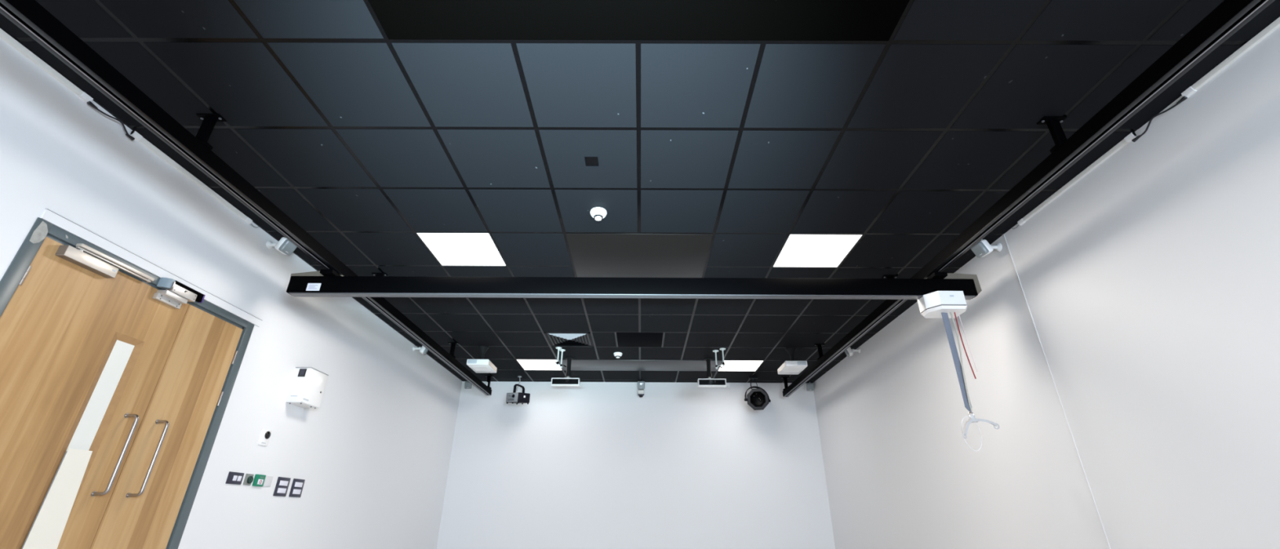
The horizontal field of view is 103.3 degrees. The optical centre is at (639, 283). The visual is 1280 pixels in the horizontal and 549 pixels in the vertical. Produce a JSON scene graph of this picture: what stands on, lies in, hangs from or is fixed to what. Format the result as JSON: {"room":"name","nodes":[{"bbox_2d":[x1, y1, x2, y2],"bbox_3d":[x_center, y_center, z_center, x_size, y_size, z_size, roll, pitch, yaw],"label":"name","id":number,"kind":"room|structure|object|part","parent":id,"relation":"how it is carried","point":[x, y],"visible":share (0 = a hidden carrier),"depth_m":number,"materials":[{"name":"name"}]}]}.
{"room":"clinical simulation room","nodes":[
{"label":"clinical simulation room","id":0,"kind":"room"},
{"bbox_2d":[0,37,462,548],"bbox_3d":[-3.118,0.598,2.951,0.200,2.904,11.055,0,-25,0],"label":"wall","id":1,"kind":"structure","parent":0,"point":[373,459],"depth_m":4.03,"materials":[{"name":"white paint"}]},
{"bbox_2d":[0,28,93,102],"bbox_3d":[-3.002,-1.560,1.542,0.021,0.032,2.692,0,-25,0],"label":"batten","id":2,"kind":"object","parent":1,"relation":"attached to","point":[6,37],"visible":1,"depth_m":2.55,"materials":[{"name":"white plastic"}]},
{"bbox_2d":[86,101,134,140],"bbox_3d":[-2.990,-0.926,2.872,0.026,0.049,0.275,0,-25,0],"label":"cable","id":3,"kind":"object","parent":2,"relation":"attached to","point":[89,103],"visible":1,"depth_m":2.87,"materials":[{"name":"black plastic"}]},
{"bbox_2d":[0,217,254,548],"bbox_3d":[-3.042,0.948,2.806,0.196,2.148,1.561,0,-25,0],"label":"door","id":4,"kind":"structure","parent":1,"relation":"in","point":[113,364],"depth_m":2.84,"materials":[{"name":"brown wood"}]},
{"bbox_3d":[-3.024,1.319,2.568,0.001,0.914,0.176,0,-25,0],"label":"film panel","id":5,"kind":"part","parent":4,"relation":"part of","materials":[{"name":"beige"}]},
{"bbox_3d":[-3.044,0.626,2.861,0.020,0.617,0.114,0,-25,0],"label":"pane","id":6,"kind":"part","parent":4,"relation":"part of","materials":[{"name":"white glass"}]},
{"bbox_3d":[-2.991,-0.104,2.886,0.024,0.030,0.441,0,-25,0],"label":"closer arm","id":7,"kind":"part","parent":4,"relation":"part of","materials":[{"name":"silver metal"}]},
{"bbox_3d":[-2.984,0.967,2.893,0.080,0.454,0.028,0,-25,0],"label":"handle","id":8,"kind":"part","parent":4,"relation":"part of","materials":[{"name":"silver metal"}]},
{"bbox_3d":[-2.991,-0.117,2.903,0.034,0.017,0.442,0,-25,0],"label":"guide rail","id":9,"kind":"part","parent":4,"relation":"part of","materials":[{"name":"silver metal"}]},
{"bbox_3d":[-2.983,1.054,3.083,0.080,0.454,0.028,0,-25,0],"label":"handle","id":10,"kind":"part","parent":4,"relation":"part of","materials":[{"name":"silver metal"}]},
{"bbox_2d":[40,208,262,326],"bbox_3d":[-3.009,-0.021,3.285,0.010,0.052,1.603,0,-25,0],"label":"trim","id":11,"kind":"structure","parent":1,"relation":"attached to","point":[48,215],"depth_m":2.99,"materials":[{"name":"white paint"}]},
{"bbox_2d":[129,130,253,223],"bbox_3d":[-3.000,-0.684,3.449,0.021,0.032,1.000,0,-25,0],"label":"batten","id":12,"kind":"object","parent":1,"relation":"attached to","point":[135,135],"visible":1,"depth_m":3.35,"materials":[{"name":"white plastic"}]},
{"bbox_2d":[225,471,244,484],"bbox_3d":[-3.012,1.444,3.772,0.015,0.082,0.148,0,-25,0],"label":"light switch","id":13,"kind":"object","parent":1,"relation":"attached to","point":[233,477],"visible":1,"depth_m":3.76,"materials":[{"name":"grey plastic"}]},
{"bbox_2d":[243,473,253,484],"bbox_3d":[-3.007,1.503,3.900,0.026,0.080,0.078,0,-25,0],"label":"switch","id":14,"kind":"object","parent":1,"relation":"attached to","point":[248,479],"visible":1,"depth_m":3.89,"materials":[{"name":"grey"}]},
{"bbox_2d":[252,473,266,486],"bbox_3d":[-3.008,1.551,4.005,0.023,0.086,0.106,0,-25,0],"label":"button","id":15,"kind":"object","parent":1,"relation":"attached to","point":[259,479],"visible":1,"depth_m":3.99,"materials":[{"name":"teal plastic"}]},
{"bbox_3d":[-3.001,1.562,4.004,0.004,0.038,0.056,0,-25,0],"label":"glass","id":16,"kind":"part","parent":15,"relation":"part of","materials":[{"name":"white"}]},
{"bbox_2d":[257,428,271,445],"bbox_3d":[-3.004,1.232,4.068,0.027,0.120,0.104,0,-25,0],"label":"wall sensor","id":17,"kind":"object","parent":1,"relation":"attached to","point":[265,434],"visible":1,"depth_m":4.06,"materials":[{"name":"white plastic"}]},
{"bbox_3d":[-2.998,1.218,4.088,0.016,0.060,0.060,0,-25,0],"label":"knob","id":18,"kind":"part","parent":17,"relation":"part of","materials":[{"name":"black plastic"}]},
{"bbox_2d":[262,475,272,486],"bbox_3d":[-3.015,1.597,4.104,0.009,0.078,0.092,0,-25,0],"label":"blank plate","id":19,"kind":"object","parent":1,"relation":"attached to","point":[268,480],"visible":1,"depth_m":4.10,"materials":[{"name":"white plastic"}]},
{"bbox_2d":[266,236,297,255],"bbox_3d":[-2.907,-0.314,4.111,0.204,0.147,0.123,0,-25,0],"label":"sensor","id":20,"kind":"object","parent":1,"relation":"attached to","point":[284,246],"visible":0.88,"depth_m":4.07,"materials":[{"name":"white plastic"}]},
{"bbox_3d":[-2.999,-0.319,4.112,0.020,0.068,0.068,0,-25,0],"label":"wall plate","id":21,"kind":"part","parent":20,"relation":"part of","materials":[{"name":"white plastic"}]},
{"bbox_2d":[272,476,290,496],"bbox_3d":[-3.013,1.706,4.266,0.012,0.147,0.156,0,-25,0],"label":"socket","id":22,"kind":"object","parent":1,"relation":"attached to","point":[282,482],"visible":1,"depth_m":4.26,"materials":[{"name":"grey plastic"}]},
{"bbox_2d":[288,478,305,497],"bbox_3d":[-3.013,1.791,4.453,0.012,0.147,0.156,0,-25,0],"label":"socket","id":23,"kind":"object","parent":1,"relation":"attached to","point":[296,488],"visible":1,"depth_m":4.44,"materials":[{"name":"grey plastic"}]},
{"bbox_2d":[285,366,328,408],"bbox_3d":[-2.944,0.925,4.492,0.141,0.314,0.275,0,-25,0],"label":"wall box","id":24,"kind":"object","parent":1,"relation":"attached to","point":[308,384],"visible":1,"depth_m":4.42,"materials":[{"name":"white plastic"}]},
{"bbox_3d":[-2.951,1.057,4.432,0.129,0.005,0.258,0,-25,0],"label":"plate","id":25,"kind":"part","parent":24,"relation":"part of","materials":[{"name":"white plastic"}]},
{"bbox_2d":[412,345,428,355],"bbox_3d":[-2.905,0.856,6.723,0.207,0.145,0.123,5,-25,-10],"label":"sensor","id":26,"kind":"object","parent":1,"relation":"attached to","point":[423,350],"visible":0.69,"depth_m":6.69,"materials":[{"name":"white plastic"}]},
{"bbox_2d":[436,381,835,548],"bbox_3d":[-0.055,2.961,8.055,6.310,2.904,0.200,0,-25,0],"label":"wall","id":27,"kind":"structure","parent":0,"point":[593,464],"depth_m":7.96,"materials":[{"name":"white paint"}]},
{"bbox_2d":[464,381,473,388],"bbox_3d":[-2.850,1.678,8.456,0.130,0.155,0.149,0,-25,0],"label":"sensor","id":28,"kind":"object","parent":27,"relation":"attached to","point":[468,384],"visible":0.83,"depth_m":8.39,"materials":[{"name":"white plastic"}]},
{"bbox_2d":[637,388,644,396],"bbox_3d":[0.017,1.809,8.395,0.104,0.141,0.142,0,-25,0],"label":"camera","id":29,"kind":"object","parent":27,"relation":"attached to","point":[641,391],"visible":1,"depth_m":8.35,"materials":[{"name":"grey plastic"}]},
{"bbox_2d":[637,381,644,388],"bbox_3d":[0.020,1.681,8.451,0.130,0.155,0.149,0,-25,0],"label":"sensor","id":30,"kind":"object","parent":27,"relation":"attached to","point":[641,384],"visible":1,"depth_m":8.39,"materials":[{"name":"white plastic"}]},
{"bbox_2d":[804,382,813,391],"bbox_3d":[2.815,1.705,8.436,0.130,0.155,0.149,0,-25,0],"label":"sensor","id":31,"kind":"object","parent":27,"relation":"attached to","point":[808,386],"visible":1,"depth_m":8.37,"materials":[{"name":"white plastic"}]},
{"bbox_2d":[0,0,1279,382],"bbox_3d":[-0.055,-0.681,3.535,6.310,0.060,11.455,0,-25,0],"label":"ceiling","id":32,"kind":"structure","parent":0,"point":[367,140],"depth_m":3.00,"materials":[{"name":"tile"}]},
{"bbox_2d":[0,0,493,395],"bbox_3d":[-2.450,-0.578,3.363,0.130,0.296,10.723,0,-25,0],"label":"rail","id":33,"kind":"object","parent":32,"relation":"hanging from","point":[31,17],"visible":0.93,"depth_m":2.71,"materials":[{"name":"black metal"}]},
{"bbox_2d":[286,266,982,299],"bbox_3d":[-0.053,-0.012,4.021,5.566,0.241,0.200,0,-25,0],"label":"beam","id":34,"kind":"structure","parent":33,"relation":"hanging from","point":[322,282],"depth_m":3.96,"materials":[{"name":"black metal"}]},
{"bbox_3d":[-2.626,-0.024,4.088,0.420,0.188,0.042,0,-25,0],"label":"plate","id":35,"kind":"part","parent":34,"relation":"part of","materials":[{"name":"brown metal"}]},
{"bbox_2d":[917,290,977,411],"bbox_3d":[2.343,0.501,3.774,0.295,0.888,0.226,0,-25,0],"label":"patient hoist","id":36,"kind":"object","parent":34,"relation":"hanging from","point":[945,304],"visible":1,"depth_m":3.83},
{"bbox_3d":[2.345,0.217,3.906,0.295,0.022,0.225,0,-25,0],"label":"lid","id":37,"kind":"part","parent":36,"relation":"part of","materials":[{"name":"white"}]},
{"bbox_3d":[2.414,0.446,3.770,0.034,0.526,0.008,0,-25,0],"label":"pull cord","id":38,"kind":"part","parent":36,"relation":"part of","materials":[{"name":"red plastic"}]},
{"bbox_3d":[2.449,0.425,3.791,0.026,0.470,0.006,0,-25,0],"label":"cord","id":39,"kind":"part","parent":36,"relation":"part of","materials":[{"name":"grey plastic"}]},
{"bbox_2d":[961,411,999,450],"bbox_3d":[2.356,1.025,3.525,0.389,0.270,0.063,11,-27,-21],"label":"bar","id":40,"kind":"object","parent":36,"relation":"hanging from","point":[972,419],"visible":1,"depth_m":3.52,"materials":[{"name":"grey paint"}]},
{"bbox_3d":[2.257,0.981,3.486,0.151,0.123,0.037,14,-28,-27],"label":"arm","id":41,"kind":"part","parent":40,"relation":"part of","materials":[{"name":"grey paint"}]},
{"bbox_3d":[2.433,0.974,3.583,0.198,0.057,0.039,8,-26,-16],"label":"arm","id":42,"kind":"part","parent":40,"relation":"part of","materials":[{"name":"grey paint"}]},
{"bbox_3d":[2.522,0.005,4.067,0.416,0.206,0.042,0,-25,0],"label":"plate","id":43,"kind":"part","parent":34,"relation":"part of","materials":[{"name":"brown metal"}]},
{"bbox_2d":[415,231,506,266],"bbox_3d":[-1.506,-0.292,4.337,0.592,0.010,0.592,0,-25,0],"label":"recessed light","id":44,"kind":"object","parent":32,"relation":"in","point":[450,249],"visible":1,"depth_m":4.31,"materials":[{"name":"white plastic"}]},
{"bbox_2d":[466,345,497,373],"bbox_3d":[-2.110,1.004,6.816,0.286,0.283,0.440,0,-25,0],"label":"projector","id":45,"kind":"object","parent":32,"relation":"hanging from","point":[482,365],"visible":1,"depth_m":6.73,"materials":[{"name":"white plastic"}]},
{"bbox_2d":[506,375,529,404],"bbox_3d":[-1.939,1.712,8.139,0.321,0.466,0.284,-17,-30,33],"label":"stage light","id":46,"kind":"object","parent":32,"relation":"hanging from","point":[515,397],"visible":1,"depth_m":8.01,"materials":[{"name":"black metal"}]},
{"bbox_3d":[-2.020,1.788,8.002,0.275,0.142,0.008,-10,-20,35],"label":"panel","id":47,"kind":"part","parent":46,"relation":"part of","materials":[{"name":"white metal"}]},
{"bbox_2d":[515,359,562,369],"bbox_3d":[-1.501,1.211,7.609,0.592,0.010,0.592,0,-25,0],"label":"recessed light","id":48,"kind":"object","parent":32,"relation":"in","point":[526,364],"visible":0.94,"depth_m":7.60,"materials":[{"name":"white plastic"}]},
{"bbox_2d":[555,346,566,368],"bbox_3d":[-1.078,0.995,6.819,0.111,0.254,0.186,-15,-29,30],"label":"bracket","id":49,"kind":"object","parent":32,"relation":"attached to","point":[557,348],"visible":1,"depth_m":6.81,"materials":[{"name":"white metal"}]},
{"bbox_2d":[551,356,582,386],"bbox_3d":[-1.022,1.255,7.183,0.442,0.422,0.130,0,-25,0],"label":"projector","id":50,"kind":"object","parent":32,"relation":"attached to","point":[568,380],"depth_m":7.10,"materials":[{"name":"white plastic"}]},
{"bbox_3d":[-1.046,1.366,7.096,0.368,0.076,0.010,0,-25,0],"label":"panel","id":51,"kind":"part","parent":50,"relation":"part of","materials":[{"name":"black"}]},
{"bbox_2d":[551,384,579,386],"bbox_3d":[-1.046,1.426,7.105,0.396,0.009,0.060,0,-25,0],"label":"light fixture","id":52,"kind":"object","parent":50,"relation":"on","point":[551,384],"depth_m":7.08,"materials":[{"name":"white plastic"}]},
{"bbox_2d":[543,332,594,346],"bbox_3d":[-0.903,0.715,6.515,0.576,0.017,0.576,0,-25,0],"label":"ceiling vent","id":53,"kind":"object","parent":32,"relation":"in","point":[567,335],"visible":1,"depth_m":6.45,"materials":[{"name":"black metal"}]},
{"bbox_2d":[590,207,606,220],"bbox_3d":[-0.309,-0.507,3.761,0.124,0.069,0.124,0,-25,0],"label":"smoke detector","id":54,"kind":"object","parent":32,"relation":"attached to","point":[597,213],"visible":1,"depth_m":3.73,"materials":[{"name":"white plastic"}]},
{"bbox_2d":[613,351,622,358],"bbox_3d":[-0.306,0.994,7.027,0.124,0.069,0.124,0,-25,0],"label":"smoke detector","id":55,"kind":"object","parent":32,"relation":"attached to","point":[617,354],"visible":1,"depth_m":7.00,"materials":[{"name":"white plastic"}]},
{"bbox_2d":[368,0,909,40],"bbox_3d":[-0.009,-1.286,2.151,2.380,0.014,0.580,0,-25,0],"label":"ceiling panel","id":56,"kind":"object","parent":32,"relation":"attached to","point":[453,20],"visible":1,"depth_m":2.31,"materials":[{"name":"black"}]},
{"bbox_2d":[565,233,712,277],"bbox_3d":[-0.005,-0.159,4.604,1.180,0.014,1.180,0,-25,0],"label":"ceiling panel","id":57,"kind":"object","parent":32,"relation":"attached to","point":[593,255],"visible":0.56,"depth_m":4.37,"materials":[{"name":"black metal"}]},
{"bbox_2d":[616,332,662,346],"bbox_3d":[-0.003,0.717,6.513,0.580,0.011,0.580,0,-25,0],"label":"ceiling hatch","id":58,"kind":"object","parent":32,"relation":"attached to","point":[624,339],"visible":1,"depth_m":6.48,"materials":[{"name":"black"}]},
{"bbox_2d":[558,359,722,370],"bbox_3d":[-0.001,1.219,7.603,2.380,0.014,0.580,0,-25,0],"label":"ceiling panel","id":59,"kind":"object","parent":32,"relation":"attached to","point":[576,364],"visible":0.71,"depth_m":7.58,"materials":[{"name":"grey"}]},
{"bbox_2d":[697,357,729,387],"bbox_3d":[1.032,1.264,7.176,0.442,0.422,0.130,0,-25,0],"label":"projector","id":60,"kind":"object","parent":32,"relation":"attached to","point":[701,382],"depth_m":7.09,"materials":[{"name":"white plastic"}]},
{"bbox_3d":[1.008,1.375,7.089,0.368,0.076,0.010,0,-25,0],"label":"panel","id":61,"kind":"part","parent":60,"relation":"part of","materials":[{"name":"black"}]},
{"bbox_2d":[697,385,726,386],"bbox_3d":[1.008,1.435,7.098,0.396,0.009,0.060,0,-25,0],"label":"light fixture","id":62,"kind":"object","parent":60,"relation":"on","point":[698,385],"depth_m":7.08,"materials":[{"name":"white plastic"}]},
{"bbox_2d":[712,347,725,368],"bbox_3d":[1.074,1.007,6.818,0.090,0.254,0.206,21,-32,-38],"label":"bracket","id":63,"kind":"object","parent":32,"relation":"attached to","point":[720,348],"visible":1,"depth_m":6.80,"materials":[{"name":"white metal"}]},
{"bbox_2d":[717,360,764,371],"bbox_3d":[1.499,1.224,7.598,0.592,0.010,0.592,0,-25,0],"label":"recessed light","id":64,"kind":"object","parent":32,"relation":"in","point":[730,365],"visible":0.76,"depth_m":7.58,"materials":[{"name":"white plastic"}]},
{"bbox_2d":[744,376,770,409],"bbox_3d":[1.866,1.750,8.087,0.405,0.539,0.307,-5,-25,12],"label":"stage light","id":65,"kind":"object","parent":32,"relation":"hanging from","point":[757,398],"visible":1,"depth_m":7.99,"materials":[{"name":"black metal"}]},
{"bbox_2d":[777,346,807,373],"bbox_3d":[2.030,1.022,6.802,0.286,0.283,0.440,0,-25,0],"label":"projector","id":66,"kind":"object","parent":32,"relation":"hanging from","point":[792,366],"visible":1,"depth_m":6.71,"materials":[{"name":"white plastic"}]},
{"bbox_2d":[772,233,863,267],"bbox_3d":[1.494,-0.279,4.327,0.592,0.010,0.592,0,-25,0],"label":"recessed light","id":67,"kind":"object","parent":32,"relation":"in","point":[798,250],"visible":1,"depth_m":4.30,"materials":[{"name":"white plastic"}]},
{"bbox_2d":[780,0,1275,396],"bbox_3d":[2.341,-0.557,3.347,0.130,0.296,10.723,0,-25,0],"label":"rail","id":68,"kind":"object","parent":32,"relation":"hanging from","point":[1229,16],"visible":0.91,"depth_m":2.66,"materials":[{"name":"black metal"}]},
{"bbox_2d":[813,26,1279,548],"bbox_3d":[2.992,0.625,2.930,0.200,2.904,11.055,0,-25,0],"label":"wall","id":69,"kind":"structure","parent":0,"point":[1150,285],"depth_m":3.10,"materials":[{"name":"white paint"}]},
{"bbox_2d":[844,346,860,356],"bbox_3d":[2.804,0.878,6.705,0.207,0.145,0.123,-5,-25,11],"label":"sensor","id":70,"kind":"object","parent":69,"relation":"attached to","point":[849,352],"visible":0.87,"depth_m":6.67,"materials":[{"name":"white plastic"}]},
{"bbox_2d":[970,239,1001,257],"bbox_3d":[2.798,-0.294,4.093,0.204,0.147,0.123,0,-25,0],"label":"sensor","id":71,"kind":"object","parent":69,"relation":"attached to","point":[982,248],"visible":0.96,"depth_m":4.06,"materials":[{"name":"white plastic"}]},
{"bbox_3d":[2.890,-0.297,4.094,0.020,0.068,0.068,0,-25,0],"label":"wall plate","id":72,"kind":"part","parent":71,"relation":"part of","materials":[{"name":"white plastic"}]},
{"bbox_2d":[1003,234,1110,548],"bbox_3d":[2.891,0.896,3.447,0.004,2.842,0.010,0,-25,0],"label":"trim","id":73,"kind":"structure","parent":69,"relation":"attached to","point":[1003,234],"depth_m":3.57,"materials":[{"name":"white plastic"}]},
{"bbox_2d":[1017,132,1137,225],"bbox_3d":[2.889,-0.666,3.411,0.021,0.032,0.990,0,-25,0],"label":"batten","id":74,"kind":"object","parent":69,"relation":"attached to","point":[1127,139],"visible":1,"depth_m":3.32,"materials":[{"name":"white plastic"}]},
{"bbox_2d":[1181,17,1279,97],"bbox_3d":[2.886,-1.547,1.494,0.021,0.032,2.630,0,-25,0],"label":"batten","id":75,"kind":"object","parent":69,"relation":"attached to","point":[1275,24],"visible":1,"depth_m":2.46,"materials":[{"name":"white plastic"}]},
{"bbox_2d":[1131,96,1187,142],"bbox_3d":[2.877,-0.916,2.818,0.026,0.049,0.320,0,-25,0],"label":"cable","id":76,"kind":"object","parent":75,"relation":"attached to","point":[1184,98],"visible":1,"depth_m":2.82,"materials":[{"name":"black plastic"}]}
]}

